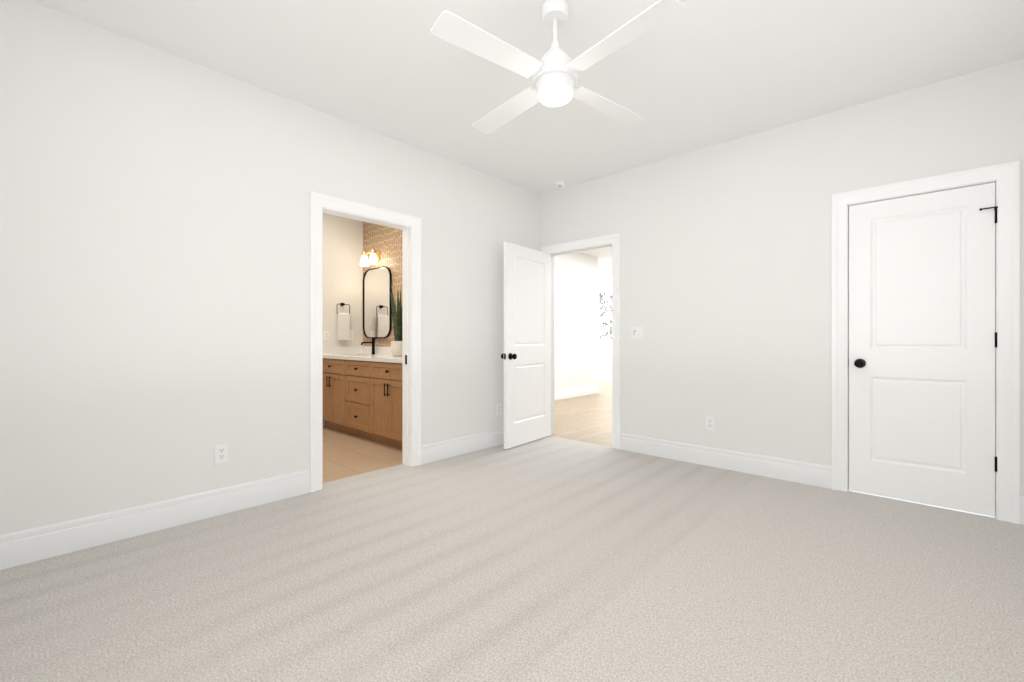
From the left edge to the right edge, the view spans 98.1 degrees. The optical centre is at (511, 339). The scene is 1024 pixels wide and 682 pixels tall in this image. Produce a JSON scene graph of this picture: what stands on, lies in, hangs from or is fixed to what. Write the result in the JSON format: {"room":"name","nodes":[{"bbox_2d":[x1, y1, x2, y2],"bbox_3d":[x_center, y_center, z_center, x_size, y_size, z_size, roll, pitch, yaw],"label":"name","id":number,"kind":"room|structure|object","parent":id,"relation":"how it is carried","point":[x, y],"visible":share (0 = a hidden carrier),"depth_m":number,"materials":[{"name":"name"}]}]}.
{"room":"empty bedroom","nodes":[
{"label":"empty bedroom","id":0,"kind":"room"},
{"bbox_2d":[0,0,539,534],"bbox_3d":[-1.198,-0.285,3.513,0.120,2.740,4.600,0,0,43],"label":"wall","id":1,"kind":"structure","parent":0,"point":[154,274],"depth_m":2.59,"materials":[{"name":"white paint"}]},
{"bbox_2d":[0,469,310,569],"bbox_3d":[-2.019,1.005,2.520,0.016,0.160,1.727,0,0,43],"label":"baseboard","id":2,"kind":"structure","parent":1,"relation":"attached to","point":[22,547],"depth_m":2.46,"materials":[{"name":"white paint"}]},
{"bbox_2d":[215,443,227,463],"bbox_3d":[-1.804,0.710,2.759,0.008,0.117,0.072,0,0,43],"label":"electrical outlet","id":3,"kind":"object","parent":1,"relation":"attached to","point":[221,453],"visible":1,"depth_m":2.76,"materials":[{"name":"white plastic"}]},
{"bbox_2d":[310,191,420,491],"bbox_3d":[-1.112,0.019,3.501,0.023,2.133,0.946,0,0,43],"label":"trim","id":4,"kind":"structure","parent":1,"relation":"attached to","point":[317,201],"depth_m":3.26,"materials":[{"name":"white paint"}]},
{"bbox_2d":[322,207,410,488],"bbox_3d":[-1.165,0.055,3.551,0.124,2.060,0.800,0,0,43],"label":"lining","id":5,"kind":"object","parent":1,"relation":"attached to","point":[406,345],"depth_m":3.81,"materials":[{"name":"white paint"}]},
{"bbox_2d":[421,428,503,464],"bbox_3d":[-0.238,1.005,4.456,0.016,0.160,1.642,0,0,43],"label":"baseboard","id":6,"kind":"structure","parent":1,"relation":"attached to","point":[432,452],"depth_m":4.18,"materials":[{"name":"white paint"}]},
{"bbox_2d":[496,403,501,414],"bbox_3d":[-0.134,0.720,4.575,0.008,0.117,0.072,0,0,43],"label":"electrical outlet","id":7,"kind":"object","parent":1,"relation":"attached to","point":[499,409],"visible":1,"depth_m":4.58,"materials":[{"name":"white plastic"}]},
{"bbox_2d":[323,213,362,425],"bbox_3d":[-2.975,-0.285,4.964,0.120,2.740,3.010,0,0,43],"label":"wall","id":8,"kind":"structure","parent":0,"point":[342,257],"depth_m":5.73,"materials":[{"name":"white paint"}]},
{"bbox_2d":[323,331,328,339],"bbox_3d":[-2.329,-0.045,5.572,0.008,0.117,0.072,0,0,43],"label":"electrical outlet","id":9,"kind":"object","parent":8,"relation":"attached to","point":[325,335],"visible":1,"depth_m":5.57,"materials":[{"name":"white plastic"}]},
{"bbox_2d":[323,346,362,353],"bbox_3d":[-2.198,0.140,5.702,0.020,0.100,0.588,0,0,43],"label":"backsplash","id":10,"kind":"structure","parent":8,"relation":"attached to","point":[331,349],"depth_m":5.72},
{"bbox_2d":[337,303,349,339],"bbox_3d":[-2.171,-0.232,5.705,0.060,0.484,0.179,0,0,43],"label":"towel ring","id":11,"kind":"object","parent":8,"relation":"attached to","point":[343,326],"visible":0.98,"depth_m":5.68,"materials":[{"name":"white fabric"}]},
{"bbox_2d":[350,331,353,339],"bbox_3d":[-2.105,-0.055,5.814,0.008,0.117,0.072,0,0,43],"label":"electrical outlet","id":12,"kind":"object","parent":8,"relation":"attached to","point":[351,335],"visible":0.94,"depth_m":5.82,"materials":[{"name":"white plastic"}]},
{"bbox_2d":[323,426,401,482],"bbox_3d":[-2.132,1.135,4.189,2.170,0.100,2.770,0,0,43],"label":"floor","id":13,"kind":"structure","parent":0,"point":[345,454],"depth_m":4.15,"materials":[{"name":"beige tile"}]},
{"bbox_2d":[323,358,401,448],"bbox_3d":[-1.414,0.657,4.973,2.162,0.858,0.639,0,0,43],"label":"bathroom vanity","id":14,"kind":"object","parent":13,"relation":"on","point":[362,391],"depth_m":4.74,"materials":[{"name":"brown wood"}]},
{"bbox_2d":[323,354,401,361],"bbox_3d":[-1.407,0.209,4.981,2.162,0.038,0.618,0,0,43],"label":"countertop","id":15,"kind":"structure","parent":14,"relation":"on","point":[378,357],"depth_m":4.93,"materials":[{"name":"white stone"}]},
{"bbox_2d":[361,337,376,353],"bbox_3d":[-1.779,0.083,5.534,0.102,0.213,0.196,0,0,43],"label":"faucet","id":16,"kind":"object","parent":15,"relation":"on","point":[373,345],"visible":1,"depth_m":5.58,"materials":[{"name":"black metal"}]},
{"bbox_2d":[390,282,401,355],"bbox_3d":[-1.285,-0.228,5.003,0.185,0.835,0.205,0,0,43],"label":"snake plant","id":17,"kind":"object","parent":15,"relation":"on","point":[396,347],"visible":0.75,"depth_m":4.97,"materials":[{"name":"green plant"}]},
{"bbox_2d":[363,222,401,346],"bbox_3d":[-1.154,-0.285,5.253,2.170,2.740,0.120,0,0,43],"label":"wall","id":18,"kind":"structure","parent":0,"point":[386,241],"depth_m":5.55,"materials":[{"name":"tile"}]},
{"bbox_2d":[360,249,379,265],"bbox_3d":[-1.783,-1.032,5.625,0.321,0.185,0.178,0,0,43],"label":"sconce","id":19,"kind":"object","parent":18,"relation":"attached to","point":[374,257],"visible":1,"depth_m":5.63,"materials":[{"name":"white glass"}]},
{"bbox_2d":[363,346,390,353],"bbox_3d":[-1.204,0.140,5.201,2.162,0.100,0.020,0,0,43],"label":"backsplash","id":20,"kind":"structure","parent":18,"relation":"attached to","point":[366,349],"depth_m":5.65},
{"bbox_2d":[363,266,391,337],"bbox_3d":[-1.731,-0.465,5.681,0.660,0.900,0.022,0,0,43],"label":"mirror","id":21,"kind":"object","parent":18,"relation":"attached to","point":[377,311],"visible":1,"depth_m":5.67,"materials":[{"name":"black mirror"}]},
{"bbox_2d":[0,436,1023,681],"bbox_3d":[0.178,1.135,2.262,3.840,0.100,4.380,0,0,43],"label":"floor","id":22,"kind":"structure","parent":0,"point":[550,558],"depth_m":1.95,"materials":[{"name":"beige carpet"}]},
{"bbox_2d":[30,0,1023,274],"bbox_3d":[0.590,-1.715,5.945,8.460,0.120,10.600,0,0,43],"label":"ceiling","id":23,"kind":"structure","parent":0,"point":[694,74],"depth_m":2.65,"materials":[{"name":"white paint"}]},
{"bbox_2d":[431,0,683,133],"bbox_3d":[0.215,-1.419,2.214,1.017,0.470,1.017,0,0,7],"label":"fan","id":24,"kind":"object","parent":23,"relation":"hanging from","point":[554,70],"visible":1,"depth_m":2.11,"materials":[{"name":"white plastic"}]},
{"bbox_2d":[554,181,565,186],"bbox_3d":[0.508,-1.636,4.689,0.124,0.037,0.124,0,0,43],"label":"smoke detector","id":25,"kind":"object","parent":23,"relation":"attached to","point":[559,183],"visible":1,"depth_m":4.66,"materials":[{"name":"white plastic"}]},
{"bbox_2d":[555,252,598,390],"bbox_3d":[0.400,-0.285,7.600,0.120,2.740,3.820,0,0,43],"label":"wall","id":26,"kind":"structure","parent":0,"point":[578,278],"depth_m":8.38,"materials":[{"name":"white paint"}]},
{"bbox_2d":[555,386,596,399],"bbox_3d":[0.463,1.005,7.569,0.016,0.160,3.620,0,0,43],"label":"baseboard","id":27,"kind":"structure","parent":26,"relation":"attached to","point":[570,393],"depth_m":8.35,"materials":[{"name":"white paint"}]},
{"bbox_2d":[550,382,611,446],"bbox_3d":[1.689,1.135,7.909,7.180,0.100,5.980,0,0,43],"label":"floor","id":28,"kind":"structure","parent":0,"point":[587,418],"depth_m":6.17,"materials":[{"name":"brown wood"}]},
{"bbox_2d":[599,274,611,375],"bbox_3d":[3.709,-0.285,10.195,7.300,2.740,0.120,0,0,43],"label":"wall","id":29,"kind":"structure","parent":0,"point":[605,281],"depth_m":11.33,"materials":[{"name":"white paint"}]},
{"bbox_2d":[599,288,611,345],"bbox_3d":[2.463,-0.575,11.321,1.080,1.460,0.128,0,0,43],"label":"window","id":30,"kind":"structure","parent":29,"relation":"in","point":[605,316],"depth_m":11.43,"materials":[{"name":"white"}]},
{"bbox_2d":[599,375,611,381],"bbox_3d":[3.663,1.005,10.144,7.060,0.160,0.016,0,0,43],"label":"baseboard","id":31,"kind":"structure","parent":29,"relation":"attached to","point":[602,378],"depth_m":11.32,"materials":[{"name":"white paint"}]},
{"bbox_2d":[540,58,1023,496],"bbox_3d":[1.776,-0.285,3.822,3.840,2.740,0.120,0,0,43],"label":"wall","id":32,"kind":"structure","parent":0,"point":[726,275],"depth_m":3.56,"materials":[{"name":"white paint"}]},
{"bbox_2d":[540,233,619,449],"bbox_3d":[0.697,0.019,4.717,0.996,2.133,0.023,0,0,43],"label":"trim","id":33,"kind":"structure","parent":32,"relation":"attached to","point":[614,239],"depth_m":4.42,"materials":[{"name":"white paint"}]},
{"bbox_2d":[551,244,611,434],"bbox_3d":[0.745,0.055,4.770,0.850,2.060,0.120,0,0,43],"label":"lining","id":34,"kind":"object","parent":32,"relation":"attached to","point":[553,255],"depth_m":5.04,"materials":[{"name":"white paint"}]},
{"bbox_2d":[501,242,550,448],"bbox_3d":[0.198,0.060,4.652,0.183,2.025,0.813,0,0,43],"label":"entry door","id":35,"kind":"structure","parent":34,"relation":"attached to","point":[526,355],"depth_m":4.61,"materials":[{"name":"white paint"}]},
{"bbox_2d":[632,326,642,338],"bbox_3d":[1.200,-0.065,4.262,0.116,0.115,0.010,0,0,43],"label":"light switch","id":36,"kind":"object","parent":32,"relation":"attached to","point":[637,332],"visible":1,"depth_m":4.26,"materials":[{"name":"white plastic"}]},
{"bbox_2d":[706,416,714,430],"bbox_3d":[1.698,0.720,3.805,0.072,0.117,0.008,0,0,43],"label":"electrical outlet","id":37,"kind":"object","parent":32,"relation":"attached to","point":[710,423],"visible":1,"depth_m":3.80,"materials":[{"name":"white plastic"}]},
{"bbox_2d":[620,433,831,488],"bbox_3d":[1.694,1.005,3.804,1.709,0.160,0.016,0,0,43],"label":"baseboard","id":38,"kind":"structure","parent":32,"relation":"attached to","point":[818,475],"depth_m":3.67,"materials":[{"name":"white paint"}]},
{"bbox_2d":[847,180,996,518],"bbox_3d":[2.701,0.055,2.971,0.755,2.060,0.120,0,0,43],"label":"lining","id":39,"kind":"object","parent":32,"relation":"attached to","point":[996,180],"depth_m":2.89,"materials":[{"name":"white paint"}]},
{"bbox_2d":[849,182,997,516],"bbox_3d":[2.678,0.061,2.936,0.721,2.023,0.177,0,0,43],"label":"closet door","id":40,"kind":"structure","parent":39,"relation":"attached to","point":[922,339],"depth_m":2.90,"materials":[{"name":"white paint"}]},
{"bbox_2d":[832,161,1019,523],"bbox_3d":[2.652,0.019,2.918,0.901,2.133,0.023,0,0,43],"label":"trim","id":41,"kind":"structure","parent":32,"relation":"attached to","point":[1006,175],"depth_m":2.67,"materials":[{"name":"white paint"}]}
]}

